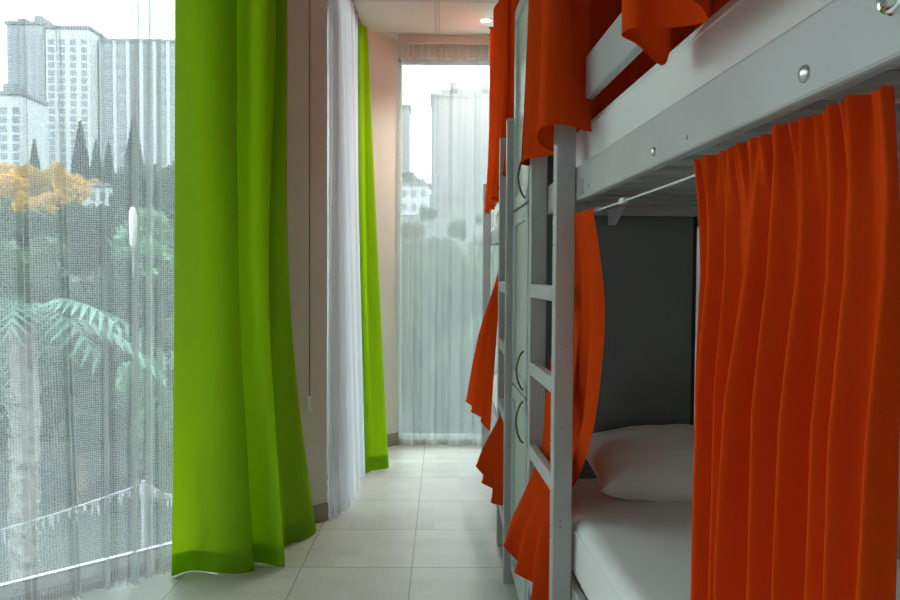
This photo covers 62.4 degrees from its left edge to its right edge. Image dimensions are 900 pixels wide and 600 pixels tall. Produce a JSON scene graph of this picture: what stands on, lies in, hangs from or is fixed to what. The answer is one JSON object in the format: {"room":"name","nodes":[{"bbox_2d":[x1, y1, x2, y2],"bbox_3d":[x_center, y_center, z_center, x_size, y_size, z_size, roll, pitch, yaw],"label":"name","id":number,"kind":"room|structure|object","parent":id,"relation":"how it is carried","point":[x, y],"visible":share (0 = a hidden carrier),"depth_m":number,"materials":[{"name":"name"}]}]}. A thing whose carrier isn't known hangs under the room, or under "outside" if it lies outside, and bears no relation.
{"room":"dormitory","nodes":[
{"label":"dormitory","id":0,"kind":"room"},
{"bbox_2d":[49,445,518,599],"bbox_3d":[-1.495,1.143,1.436,5.450,0.001,7.820,0,2,-1],"label":"floor","id":1,"kind":"structure","parent":0,"point":[422,526],"depth_m":3.20,"materials":[{"name":"tile"}]},
{"bbox_2d":[481,118,698,583],"bbox_3d":[0.637,0.173,3.899,0.852,1.800,2.081,0,2,0],"label":"bunk bed","id":2,"kind":"object","parent":1,"relation":"on","point":[501,236],"visible":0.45,"depth_m":2.91,"materials":[{"name":"grey paint"}]},
{"bbox_2d":[466,274,497,430],"bbox_3d":[0.186,0.166,3.686,0.112,0.902,0.693,0,2,-12],"label":"curtain","id":3,"kind":"object","parent":2,"relation":"hanging from","point":[480,388],"visible":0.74,"depth_m":3.55,"materials":[{"name":"orange fabric"}]},
{"bbox_2d":[476,414,503,505],"bbox_3d":[0.205,0.276,2.962,0.162,1.072,0.557,0,2,-7],"label":"curtain","id":4,"kind":"object","parent":2,"relation":"hanging from","point":[490,461],"visible":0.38,"depth_m":3.01,"materials":[{"name":"orange fabric"}]},
{"bbox_2d":[492,374,496,410],"bbox_3d":[0.626,0.609,3.918,0.712,0.184,1.972,0,2,0],"label":"mattress","id":5,"kind":"object","parent":2,"relation":"on","point":[494,397],"visible":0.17,"depth_m":4.56,"materials":[{"name":"white fabric"}]},
{"bbox_2d":[496,212,498,226],"bbox_3d":[0.640,-0.453,3.883,0.687,0.192,1.972,0,2,0],"label":"mattress","id":6,"kind":"object","parent":2,"relation":"on","point":[497,215],"visible":0.11,"depth_m":4.69,"materials":[{"name":"white fabric"}]},
{"bbox_2d":[510,0,696,599],"bbox_3d":[0.511,0.004,2.647,0.588,2.220,0.405,0,2,-2],"label":"tall cabinet","id":7,"kind":"object","parent":1,"relation":"on","point":[649,263],"visible":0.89,"depth_m":2.46,"materials":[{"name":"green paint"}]},
{"bbox_2d":[525,0,899,599],"bbox_3d":[0.723,0.255,1.470,0.852,1.800,1.923,0,2,-3],"label":"bunk bed","id":8,"kind":"object","parent":1,"relation":"on","point":[845,47],"visible":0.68,"depth_m":1.56,"materials":[{"name":"grey paint"}]},
{"bbox_2d":[504,209,604,599],"bbox_3d":[0.263,0.306,2.059,0.166,1.072,0.558,0,2,-8],"label":"curtain","id":9,"kind":"object","parent":8,"relation":"hanging from","point":[527,540],"visible":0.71,"depth_m":2.00,"materials":[{"name":"orange fabric"}]},
{"bbox_2d":[576,0,729,132],"bbox_3d":[0.701,-1.040,2.336,0.680,1.070,0.044,0,2,-2],"label":"curtain","id":10,"kind":"object","parent":8,"relation":"hanging from","point":[604,13],"visible":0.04,"depth_m":2.34,"materials":[{"name":"orange fabric"}]},
{"bbox_2d":[571,478,899,599],"bbox_3d":[0.712,0.691,1.503,0.712,0.184,1.825,0,2,-3],"label":"mattress","id":11,"kind":"object","parent":8,"relation":"on","point":[621,549],"visible":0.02,"depth_m":1.82,"materials":[{"name":"white fabric"}]},
{"bbox_2d":[586,424,694,501],"bbox_3d":[0.691,0.500,2.274,0.560,0.214,0.364,0,2,-3],"label":"pillow","id":12,"kind":"object","parent":11,"relation":"on","point":[648,463],"visible":0.5,"depth_m":2.14,"materials":[{"name":"fabric"}]},
{"bbox_2d":[576,0,899,167],"bbox_3d":[0.726,-0.371,1.456,0.687,0.192,1.802,0,2,-3],"label":"mattress","id":13,"kind":"object","parent":8,"relation":"on","point":[738,29],"visible":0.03,"depth_m":1.20,"materials":[{"name":"white fabric"}]},
{"bbox_2d":[690,85,899,599],"bbox_3d":[0.388,0.335,0.916,0.096,1.074,0.453,0,2,-11],"label":"curtain","id":14,"kind":"object","parent":8,"relation":"hanging from","point":[797,426],"visible":1,"depth_m":0.82,"materials":[{"name":"orange fabric"}]},
{"bbox_2d":[287,0,326,505],"bbox_3d":[-0.826,-0.338,3.508,0.450,2.830,0.200,-1,3,-43],"label":"wall","id":15,"kind":"structure","parent":0,"point":[314,424],"depth_m":3.52,"materials":[{"name":"beige paint"}]},
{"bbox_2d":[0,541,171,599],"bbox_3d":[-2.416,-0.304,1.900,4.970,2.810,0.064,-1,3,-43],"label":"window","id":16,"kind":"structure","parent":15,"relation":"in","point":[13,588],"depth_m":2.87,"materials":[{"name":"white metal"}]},
{"bbox_2d":[2,555,171,599],"bbox_3d":[-2.575,1.116,1.780,4.520,0.019,0.140,-1,3,-43],"label":"trim","id":17,"kind":"structure","parent":15,"relation":"attached to","point":[48,593],"depth_m":2.86,"materials":[{"name":"tile"}]},
{"bbox_2d":[313,502,327,522],"bbox_3d":[-0.761,1.036,3.477,0.450,0.085,0.012,-1,3,-43],"label":"baseboard","id":18,"kind":"structure","parent":15,"relation":"attached to","point":[320,510],"depth_m":3.60,"materials":[{"name":"tile"}]},
{"bbox_2d":[368,30,397,434],"bbox_3d":[-0.550,-0.390,5.088,0.120,2.830,0.433,2,3,40],"label":"wall","id":19,"kind":"structure","parent":0,"point":[383,49],"depth_m":5.12,"materials":[{"name":"beige paint"}]},
{"bbox_2d":[327,0,328,474],"bbox_3d":[-0.668,-0.372,4.249,0.060,2.810,1.300,0,2,-1],"label":"window","id":20,"kind":"structure","parent":19,"relation":"in","point":[327,0],"depth_m":4.03,"materials":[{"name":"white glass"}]},
{"bbox_2d":[387,432,398,446],"bbox_3d":[-0.508,0.984,5.092,0.012,0.085,0.433,2,3,40],"label":"baseboard","id":21,"kind":"structure","parent":19,"relation":"attached to","point":[392,439],"depth_m":5.21,"materials":[{"name":"tile"}]},
{"bbox_2d":[398,440,480,444],"bbox_3d":[0.407,1.009,5.298,1.575,0.031,0.085,0,2,-1],"label":"trim","id":22,"kind":"structure","parent":19,"relation":"attached to","point":[407,441],"depth_m":5.25,"materials":[{"name":"tile"}]},
{"bbox_2d":[354,0,497,39],"bbox_3d":[-1.478,-1.685,1.340,5.450,0.001,7.820,0,2,-1],"label":"ceiling","id":23,"kind":"structure","parent":0,"point":[390,18],"depth_m":4.69,"materials":[{"name":"white paint"}]},
{"bbox_2d":[306,0,312,411],"bbox_3d":[-0.657,-0.611,3.478,0.036,2.280,0.036,0,2,-1],"label":"blind cord","id":24,"kind":"object","parent":23,"relation":"hanging from","point":[309,401],"visible":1,"depth_m":3.49,"materials":[{"name":"white plastic"}]},
{"bbox_2d":[351,0,360,23],"bbox_3d":[-0.585,-1.770,4.238,0.030,0.014,1.200,0,2,-1],"label":"track","id":25,"kind":"object","parent":23,"relation":"attached to","point":[356,12],"visible":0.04,"depth_m":4.59,"materials":[{"name":"metal"}]},
{"bbox_2d":[327,0,364,514],"bbox_3d":[-0.547,-0.355,4.192,0.120,2.798,1.147,0,2,-1],"label":"sheer curtain","id":26,"kind":"object","parent":25,"relation":"hanging from","point":[346,450],"visible":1,"depth_m":3.75,"materials":[{"name":"white fabric"}]},
{"bbox_2d":[358,22,388,472],"bbox_3d":[-0.491,-0.371,4.669,0.190,2.798,0.526,0,2,-12],"label":"curtain","id":27,"kind":"object","parent":25,"relation":"hanging from","point":[375,426],"visible":0.77,"depth_m":4.67,"materials":[{"name":"fabric"}]},
{"bbox_2d":[399,35,489,44],"bbox_3d":[0.427,-1.767,5.056,1.552,0.061,0.018,0,2,-1],"label":"trim","id":28,"kind":"structure","parent":23,"relation":"attached to","point":[403,39],"depth_m":5.04,"materials":[{"name":"white paint"}]},
{"bbox_2d":[479,18,492,22],"bbox_3d":[0.230,-1.786,4.748,0.090,0.006,0.090,0,2,-1],"label":"recessed light","id":29,"kind":"object","parent":23,"relation":"in","point":[482,20],"visible":1,"depth_m":4.75,"materials":[{"name":"white plastic"}]},
{"bbox_3d":[0.275,-1.694,3.867,0.061,0.131,2.100,0,2,-1],"label":"rail","id":30,"kind":"object","parent":23,"relation":"attached to","visible":0},
{"bbox_2d":[485,0,518,213],"bbox_3d":[0.241,-1.079,3.872,0.082,1.100,2.035,0,2,-1],"label":"curtain","id":31,"kind":"object","parent":30,"relation":"hanging from","point":[502,33],"visible":0.77,"depth_m":3.76,"materials":[{"name":"orange fabric"}]},
{"bbox_3d":[0.336,-1.614,1.495,0.113,0.131,1.799,0,2,-1],"label":"rail","id":32,"kind":"object","parent":23,"relation":"attached to","visible":0},
{"bbox_2d":[521,0,591,165],"bbox_3d":[0.293,-0.996,2.107,0.137,1.147,0.666,0,2,1],"label":"curtain","id":33,"kind":"object","parent":32,"relation":"hanging from","point":[559,31],"visible":0.96,"depth_m":1.83,"materials":[{"name":"orange fabric"}]},
{"bbox_2d":[622,0,708,64],"bbox_3d":[0.313,-0.953,0.939,0.112,1.155,0.535,0,2,-1],"label":"curtain","id":34,"kind":"object","parent":32,"relation":"hanging from","point":[646,23],"visible":1,"depth_m":1.06,"materials":[{"name":"orange fabric"}]},
{"bbox_3d":[0.417,-1.792,5.097,1.490,0.014,0.030,0,2,-1],"label":"track","id":35,"kind":"object","parent":23,"relation":"attached to","visible":0},
{"bbox_2d":[398,44,498,446],"bbox_3d":[0.396,-0.384,5.139,1.500,2.803,0.095,0,2,-1],"label":"sheer curtain","id":36,"kind":"object","parent":35,"relation":"hanging from","point":[411,51],"visible":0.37,"depth_m":5.14,"materials":[{"name":"white fabric"}]},
{"bbox_3d":[-2.196,-1.695,1.740,3.369,0.014,3.141,0,2,-1],"label":"track","id":37,"kind":"object","parent":23,"relation":"attached to","visible":0},
{"bbox_2d":[171,0,315,575],"bbox_3d":[-0.764,-0.316,3.107,0.301,2.806,0.755,2,2,39],"label":"curtain","id":38,"kind":"object","parent":37,"relation":"hanging from","point":[241,494],"visible":1,"depth_m":2.97,"materials":[{"name":"fabric"}]},
{"bbox_2d":[694,228,899,559],"bbox_3d":[1.288,-0.255,1.404,0.100,2.830,7.800,0,2,-1],"label":"wall","id":39,"kind":"structure","parent":0,"point":[698,244],"depth_m":3.64,"materials":[{"name":"paint"}]},
{"bbox_3d":[0.424,-1.744,5.206,1.575,0.120,0.085,0,2,-1],"label":"lintel","id":40,"kind":"object","parent":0,"visible":0},
{"bbox_2d":[397,58,489,439],"bbox_3d":[0.410,-0.345,5.250,1.576,2.678,0.060,0,2,-1],"label":"window","id":41,"kind":"structure","parent":40,"relation":"attached to","point":[462,61],"depth_m":5.22,"materials":[{"name":"white metal"}]},
{"label":"outside","id":42,"kind":"structure","parent":0,"visible":0},
{"bbox_2d":[0,184,498,583],"bbox_3d":[-1.289,-27.955,154.140,600.000,56.312,330.000,0,2,-1],"label":"hillside","id":43,"kind":"structure","parent":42,"point":[117,529],"depth_m":16.39,"materials":[{"name":"soil"}]},
{"bbox_2d":[0,341,11,452],"bbox_3d":[-10.443,2.845,15.559,2.421,4.109,3.266,2,3,41],"label":"leafy tree","id":44,"kind":"object","parent":43,"relation":"on","point":[3,442],"visible":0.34,"depth_m":15.85,"materials":[{"name":"green plant"}]},
{"bbox_2d":[0,208,15,241],"bbox_3d":[-35.841,-5.126,58.602,3.119,4.549,3.003,0,2,-14],"label":"leafy tree","id":45,"kind":"object","parent":43,"relation":"on","point":[4,217],"visible":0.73,"depth_m":58.20,"materials":[{"name":"green plant"}]},
{"bbox_2d":[0,197,16,218],"bbox_3d":[-48.959,-9.694,83.470,2.863,3.785,3.062,0,2,-6],"label":"leafy tree","id":46,"kind":"object","parent":43,"relation":"on","point":[6,203],"visible":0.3,"depth_m":82.44,"materials":[{"name":"green plant"}]},
{"bbox_2d":[0,162,19,174],"bbox_3d":[-71.954,-18.358,118.564,6.393,8.903,5.819,-1,2,-27],"label":"autumn tree","id":47,"kind":"object","parent":43,"relation":"on","point":[6,167],"visible":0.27,"depth_m":117.70,"materials":[{"name":"orange plant"}]},
{"bbox_2d":[0,169,29,207],"bbox_3d":[-53.902,-12.567,90.787,4.656,7.123,5.114,0,2,-21],"label":"autumn tree","id":48,"kind":"object","parent":43,"relation":"on","point":[10,183],"visible":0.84,"depth_m":90.03,"materials":[{"name":"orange plant"}]},
{"bbox_2d":[0,83,48,170],"bbox_3d":[-134.112,-44.691,224.396,18.500,39.000,15.000,0,2,-1],"label":"tower block","id":49,"kind":"object","parent":43,"relation":"on","point":[23,119],"visible":0.66,"depth_m":217.73,"materials":[{"name":"white concrete"}]},
{"bbox_2d":[11,190,42,225],"bbox_3d":[-45.281,-9.237,79.501,3.201,4.897,3.516,0,2,-3],"label":"autumn tree","id":50,"kind":"object","parent":43,"relation":"on","point":[24,202],"visible":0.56,"depth_m":78.62,"materials":[{"name":"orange plant"}]},
{"bbox_2d":[4,16,53,117],"bbox_3d":[-146.363,-66.879,264.560,14.100,64.500,17.000,0,2,-1],"label":"tower block","id":51,"kind":"object","parent":43,"relation":"on","point":[26,39],"visible":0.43,"depth_m":255.99,"materials":[{"name":"white concrete"}]},
{"bbox_2d":[15,163,52,199],"bbox_3d":[-62.536,-16.318,110.454,6.073,8.458,5.529,2,2,35],"label":"autumn tree","id":52,"kind":"object","parent":43,"relation":"on","point":[27,171],"visible":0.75,"depth_m":110.05,"materials":[{"name":"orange plant"}]},
{"bbox_2d":[28,139,40,186],"bbox_3d":[-107.886,-34.797,192.976,4.469,14.198,4.608,-1,2,-33],"label":"conifer tree","id":53,"kind":"object","parent":43,"relation":"on","point":[34,160],"visible":0.37,"depth_m":192.48,"materials":[{"name":"green plant"}]},
{"bbox_2d":[0,260,71,360],"bbox_3d":[-12.630,1.838,20.302,3.874,5.868,4.024,1,2,30],"label":"leafy tree","id":54,"kind":"object","parent":43,"relation":"on","point":[13,286],"visible":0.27,"depth_m":20.12,"materials":[{"name":"green plant"}]},
{"bbox_2d":[0,234,72,279],"bbox_3d":[-16.578,0.497,27.970,3.989,6.042,4.144,1,2,25],"label":"leafy tree","id":55,"kind":"object","parent":43,"relation":"on","point":[29,262],"visible":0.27,"depth_m":28.00,"materials":[{"name":"green plant"}]},
{"bbox_2d":[31,200,59,225],"bbox_3d":[-39.976,-7.652,73.481,2.994,4.452,3.272,1,2,23],"label":"autumn tree","id":56,"kind":"object","parent":43,"relation":"on","point":[51,209],"visible":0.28,"depth_m":72.89,"materials":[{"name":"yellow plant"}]},
{"bbox_2d":[38,161,67,192],"bbox_3d":[-64.495,-18.107,121.383,6.393,8.903,5.819,2,2,35],"label":"autumn tree","id":57,"kind":"object","parent":43,"relation":"on","point":[55,172],"visible":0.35,"depth_m":120.04,"materials":[{"name":"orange plant"}]},
{"bbox_2d":[6,207,100,269],"bbox_3d":[-22.758,-2.277,43.012,4.838,6.088,3.586,0,2,1],"label":"leafy tree","id":58,"kind":"object","parent":43,"relation":"on","point":[31,228],"visible":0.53,"depth_m":41.80,"materials":[{"name":"green plant"}]},
{"bbox_2d":[37,188,70,215],"bbox_3d":[-44.182,-9.901,83.071,3.492,5.342,3.836,0,2,-14],"label":"autumn tree","id":59,"kind":"object","parent":43,"relation":"on","point":[55,198],"visible":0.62,"depth_m":82.25,"materials":[{"name":"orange plant"}]},
{"bbox_2d":[41,279,74,333],"bbox_3d":[-12.692,1.942,21.892,3.680,5.366,3.542,-1,2,-35],"label":"leafy tree","id":60,"kind":"object","parent":43,"relation":"on","point":[69,280],"visible":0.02,"depth_m":21.86,"materials":[{"name":"green plant"}]},
{"bbox_2d":[55,200,79,214],"bbox_3d":[-43.472,-9.392,83.942,3.260,4.030,3.048,-1,2,-27],"label":"leafy tree","id":61,"kind":"object","parent":43,"relation":"on","point":[72,201],"visible":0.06,"depth_m":83.43,"materials":[{"name":"green plant"}]},
{"bbox_2d":[52,172,92,204],"bbox_3d":[-48.056,-12.661,94.503,4.656,7.123,5.114,0,2,-13],"label":"autumn tree","id":62,"kind":"object","parent":43,"relation":"on","point":[71,187],"visible":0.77,"depth_m":93.51,"materials":[{"name":"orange plant"}]},
{"bbox_2d":[0,312,148,490],"bbox_3d":[-8.508,2.561,16.943,3.219,4.694,3.099,1,2,23],"label":"leafy tree","id":63,"kind":"object","parent":43,"relation":"on","point":[61,376],"visible":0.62,"depth_m":16.07,"materials":[{"name":"green plant"}]},
{"bbox_2d":[43,25,108,178],"bbox_3d":[-131.016,-64.758,263.772,16.000,60.500,19.000,0,2,-1],"label":"tower block","id":64,"kind":"object","parent":43,"relation":"on","point":[72,51],"visible":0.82,"depth_m":254.62,"materials":[{"name":"white concrete"}]},
{"bbox_2d":[67,173,91,203],"bbox_3d":[-56.675,-15.776,112.648,4.656,7.123,5.114,-1,2,-27],"label":"autumn tree","id":65,"kind":"object","parent":43,"relation":"on","point":[77,174],"visible":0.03,"depth_m":112.52,"materials":[{"name":"orange plant"}]},
{"bbox_2d":[70,121,91,180],"bbox_3d":[-93.512,-35.362,188.094,6.297,20.007,6.493,-1,2,-26],"label":"conifer tree","id":66,"kind":"object","parent":43,"relation":"on","point":[80,164],"visible":0.75,"depth_m":187.15,"materials":[{"name":"green plant"}]},
{"bbox_2d":[0,480,171,548],"bbox_3d":[-2.530,3.233,5.330,2.461,3.932,0.478,-1,2,-32],"label":"fence","id":67,"kind":"object","parent":43,"relation":"on","point":[142,487],"visible":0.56,"depth_m":5.20,"materials":[{"name":"metal"}]},
{"bbox_2d":[0,296,173,580],"bbox_3d":[-5.899,2.855,10.288,4.098,5.949,3.801,0,2,-1],"label":"palm tree","id":68,"kind":"object","parent":43,"relation":"on","point":[25,418],"visible":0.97,"depth_m":10.09,"materials":[{"name":"green plant"}]},
{"bbox_2d":[48,203,128,280],"bbox_3d":[-20.698,-2.396,43.246,4.282,6.486,4.448,0,2,-4],"label":"leafy tree","id":69,"kind":"object","parent":43,"relation":"on","point":[82,265],"visible":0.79,"depth_m":42.08,"materials":[{"name":"green plant"}]},
{"bbox_2d":[89,139,102,180],"bbox_3d":[-94.295,-35.251,198.062,4.875,15.489,5.027,1,2,27],"label":"conifer tree","id":70,"kind":"object","parent":43,"relation":"on","point":[96,163],"visible":0.69,"depth_m":197.28,"materials":[{"name":"green plant"}]},
{"bbox_2d":[89,178,105,182],"bbox_3d":[-58.687,-17.313,124.883,4.475,6.232,4.074,-1,3,-42],"label":"autumn tree","id":71,"kind":"object","parent":43,"relation":"on","point":[95,179],"visible":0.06,"depth_m":124.09,"materials":[{"name":"orange plant"}]},
{"bbox_2d":[87,203,110,217],"bbox_3d":[-40.145,-9.216,85.115,2.540,3.683,2.616,2,3,44],"label":"leafy tree","id":72,"kind":"object","parent":43,"relation":"on","point":[102,206],"visible":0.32,"depth_m":84.62,"materials":[{"name":"green plant"}]},
{"bbox_2d":[82,183,116,217],"bbox_3d":[-47.499,-12.295,102.711,5.800,7.000,5.800,0,2,-1],"label":"house","id":73,"kind":"structure","parent":43,"relation":"on","point":[100,194],"depth_m":100.15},
{"bbox_2d":[39,271,173,450],"bbox_3d":[-9.254,1.992,20.544,3.826,5.580,3.684,1,2,17],"label":"leafy tree","id":74,"kind":"object","parent":43,"relation":"on","point":[118,298],"visible":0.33,"depth_m":19.75,"materials":[{"name":"green plant"}]},
{"bbox_2d":[100,141,114,182],"bbox_3d":[-89.225,-33.976,194.138,4.817,14.844,4.672,-1,2,-28],"label":"conifer tree","id":75,"kind":"object","parent":43,"relation":"on","point":[108,164],"visible":0.65,"depth_m":193.42,"materials":[{"name":"green plant"}]},
{"bbox_2d":[89,351,173,492],"bbox_3d":[-7.085,3.006,16.735,2.168,3.682,2.926,-1,3,-40],"label":"leafy tree","id":76,"kind":"object","parent":43,"relation":"on","point":[114,400],"visible":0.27,"depth_m":16.05,"materials":[{"name":"green plant"}]},
{"bbox_2d":[129,206,136,292],"bbox_3d":[-10.188,0.419,23.935,0.240,6.873,0.240,0,2,-1],"label":"lamp post","id":77,"kind":"object","parent":43,"relation":"on","point":[132,213],"visible":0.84,"depth_m":23.78,"materials":[{"name":"metal"}]},
{"bbox_2d":[123,115,143,174],"bbox_3d":[-78.347,-34.797,184.258,7.121,21.943,6.906,2,3,45],"label":"conifer tree","id":78,"kind":"object","parent":43,"relation":"on","point":[133,152],"visible":0.46,"depth_m":183.30,"materials":[{"name":"green plant"}]},
{"bbox_2d":[96,251,173,310],"bbox_3d":[-12.025,0.700,30.340,4.330,5.448,3.210,1,2,14],"label":"leafy tree","id":79,"kind":"object","parent":43,"relation":"on","point":[166,276],"visible":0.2,"depth_m":29.34,"materials":[{"name":"green plant"}]},
{"bbox_2d":[99,38,174,178],"bbox_3d":[-101.183,-63.035,270.009,43.120,57.000,19.200,0,2,-1],"label":"tower block","id":80,"kind":"object","parent":43,"relation":"on","point":[137,76],"visible":0.49,"depth_m":260.53,"materials":[{"name":"white concrete"}]},
{"bbox_2d":[103,207,173,282],"bbox_3d":[-13.231,-0.684,33.595,4.722,7.122,4.848,2,2,39],"label":"leafy tree","id":81,"kind":"object","parent":43,"relation":"on","point":[154,237],"visible":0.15,"depth_m":33.37,"materials":[{"name":"green plant"}]},
{"bbox_2d":[109,351,173,493],"bbox_3d":[-6.007,2.909,16.287,2.656,4.006,2.727,-1,2,-30],"label":"leafy tree","id":82,"kind":"object","parent":43,"relation":"on","point":[147,422],"visible":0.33,"depth_m":15.40,"materials":[{"name":"green plant"}]},
{"bbox_2d":[108,160,174,227],"bbox_3d":[-22.734,-6.231,58.818,7.927,9.979,5.900,0,2,-11],"label":"leafy tree","id":83,"kind":"object","parent":43,"relation":"on","point":[147,189],"visible":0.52,"depth_m":57.38,"materials":[{"name":"green plant"}]},
{"bbox_2d":[109,224,173,263],"bbox_3d":[-14.769,-1.025,38.194,3.511,5.938,4.716,1,2,13],"label":"leafy tree","id":84,"kind":"object","parent":43,"relation":"on","point":[170,235],"visible":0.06,"depth_m":37.17,"materials":[{"name":"green plant"}]},
{"bbox_2d":[123,315,173,339],"bbox_3d":[-7.274,2.471,20.176,3.030,4.451,2.951,-2,3,-44],"label":"leafy tree","id":85,"kind":"object","parent":43,"relation":"on","point":[171,329],"visible":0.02,"depth_m":19.64,"materials":[{"name":"green plant"}]},
{"bbox_2d":[131,263,170,309],"bbox_3d":[-12.434,0.870,29.995,3.333,4.896,3.246,0,2,0],"label":"leafy tree","id":86,"kind":"object","parent":43,"relation":"on","point":[153,271],"visible":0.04,"depth_m":28.88,"materials":[{"name":"green plant"}]},
{"bbox_2d":[129,312,173,375],"bbox_3d":[-6.728,2.514,19.805,3.559,4.481,2.649,0,2,-12],"label":"leafy tree","id":87,"kind":"object","parent":43,"relation":"on","point":[152,328],"visible":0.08,"depth_m":19.16,"materials":[{"name":"green plant"}]},
{"bbox_2d":[165,427,172,457],"bbox_3d":[-3.688,2.606,14.657,3.542,5.166,3.410,2,3,41],"label":"leafy tree","id":88,"kind":"object","parent":43,"relation":"on","point":[170,445],"visible":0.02,"depth_m":13.88,"materials":[{"name":"green plant"}]},
{"bbox_2d":[165,276,173,310],"bbox_3d":[-9.633,0.947,29.966,3.976,5.003,2.948,1,2,9],"label":"leafy tree","id":89,"kind":"object","parent":43,"relation":"on","point":[173,276],"visible":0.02,"depth_m":29.28,"materials":[{"name":"green plant"}]},
{"bbox_2d":[402,104,411,175],"bbox_3d":[-23.218,-53.899,295.151,15.500,50.000,15.000,0,2,-1],"label":"tower block","id":90,"kind":"object","parent":43,"relation":"on","point":[405,108],"visible":0.09,"depth_m":287.95,"materials":[{"name":"grey concrete"}]},
{"bbox_2d":[402,172,415,180],"bbox_3d":[-13.168,-31.286,208.432,7.550,9.979,8.074,2,3,43],"label":"leafy tree","id":91,"kind":"object","parent":43,"relation":"on","point":[412,173],"visible":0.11,"depth_m":207.84,"materials":[{"name":"green plant"}]},
{"bbox_2d":[402,221,425,248],"bbox_3d":[-3.789,-6.376,77.224,2.162,3.671,2.917,-1,3,-43],"label":"leafy tree","id":92,"kind":"object","parent":43,"relation":"on","point":[418,224],"visible":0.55,"depth_m":76.57,"materials":[{"name":"green plant"}]},
{"bbox_2d":[402,177,425,182],"bbox_3d":[-9.766,-28.775,198.612,6.728,8.316,6.291,0,2,-22],"label":"leafy tree","id":93,"kind":"object","parent":43,"relation":"on","point":[407,181],"visible":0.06,"depth_m":197.81,"materials":[{"name":"green plant"}]},
{"bbox_2d":[402,182,430,214],"bbox_3d":[-8.332,-19.479,153.361,8.800,8.400,8.800,0,2,-1],"label":"house","id":94,"kind":"structure","parent":43,"relation":"on","point":[407,185],"depth_m":149.32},
{"bbox_2d":[420,206,437,227],"bbox_3d":[-3.428,-12.671,115.555,2.908,3.844,3.110,1,2,29],"label":"leafy tree","id":95,"kind":"object","parent":43,"relation":"on","point":[426,208],"visible":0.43,"depth_m":114.93,"materials":[{"name":"green plant"}]},
{"bbox_2d":[402,236,463,271],"bbox_3d":[-1.253,-1.177,44.490,4.221,5.311,3.129,1,2,5],"label":"leafy tree","id":96,"kind":"object","parent":43,"relation":"on","point":[423,242],"visible":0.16,"depth_m":43.60,"materials":[{"name":"green plant"}]},
{"bbox_2d":[402,249,470,330],"bbox_3d":[-1.349,1.162,28.447,4.899,6.164,3.630,-1,2,-34],"label":"leafy tree","id":97,"kind":"object","parent":43,"relation":"on","point":[415,254],"visible":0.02,"depth_m":27.47,"materials":[{"name":"green plant"}]},
{"bbox_2d":[421,236,457,253],"bbox_3d":[-0.795,-3.255,60.015,3.067,3.862,2.283,2,2,35],"label":"leafy tree","id":98,"kind":"object","parent":43,"relation":"on","point":[429,238],"visible":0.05,"depth_m":59.47,"materials":[{"name":"green plant"}]},
{"bbox_2d":[401,260,497,405],"bbox_3d":[-0.198,1.919,20.878,4.161,6.068,4.006,0,2,4],"label":"leafy tree","id":99,"kind":"object","parent":43,"relation":"on","point":[420,307],"visible":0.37,"depth_m":19.95,"materials":[{"name":"green plant"}]},
{"bbox_2d":[401,352,497,433],"bbox_3d":[0.180,3.040,16.444,2.569,3.891,2.668,0,2,-13],"label":"leafy tree","id":100,"kind":"object","parent":43,"relation":"on","point":[443,354],"visible":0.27,"depth_m":15.74,"materials":[{"name":"green plant"}]},
{"bbox_2d":[447,219,465,248],"bbox_3d":[0.787,-6.930,80.224,2.820,3.728,3.016,-1,2,-33],"label":"leafy tree","id":101,"kind":"object","parent":43,"relation":"on","point":[461,220],"visible":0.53,"depth_m":79.34,"materials":[{"name":"green plant"}]},
{"bbox_2d":[430,82,488,197],"bbox_3d":[8.573,-50.274,267.549,31.400,53.000,19.000,0,2,-1],"label":"tower block","id":102,"kind":"object","parent":43,"relation":"on","point":[461,128],"visible":0.27,"depth_m":258.37,"materials":[{"name":"grey concrete"}]},
{"bbox_2d":[431,314,497,433],"bbox_3d":[1.161,2.636,16.733,3.250,4.922,3.376,-1,2,-38],"label":"leafy tree","id":103,"kind":"object","parent":43,"relation":"on","point":[457,343],"visible":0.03,"depth_m":16.42,"materials":[{"name":"green plant"}]},
{"bbox_2d":[450,251,497,339],"bbox_3d":[1.563,1.026,29.407,4.122,5.976,4.246,1,2,26],"label":"leafy tree","id":104,"kind":"object","parent":43,"relation":"on","point":[464,255],"visible":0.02,"depth_m":27.99,"materials":[{"name":"green plant"}]},
{"bbox_2d":[467,235,498,264],"bbox_3d":[3.268,-1.039,42.715,4.600,5.790,3.424,1,2,22],"label":"leafy tree","id":105,"kind":"object","parent":43,"relation":"on","point":[474,237],"visible":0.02,"depth_m":42.22,"materials":[{"name":"green plant"}]},
{"bbox_2d":[475,213,493,226],"bbox_3d":[4.867,-10.877,106.244,2.737,3.383,2.559,0,2,-9],"label":"leafy tree","id":106,"kind":"object","parent":43,"relation":"on","point":[480,219],"visible":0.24,"depth_m":106.02,"materials":[{"name":"green plant"}]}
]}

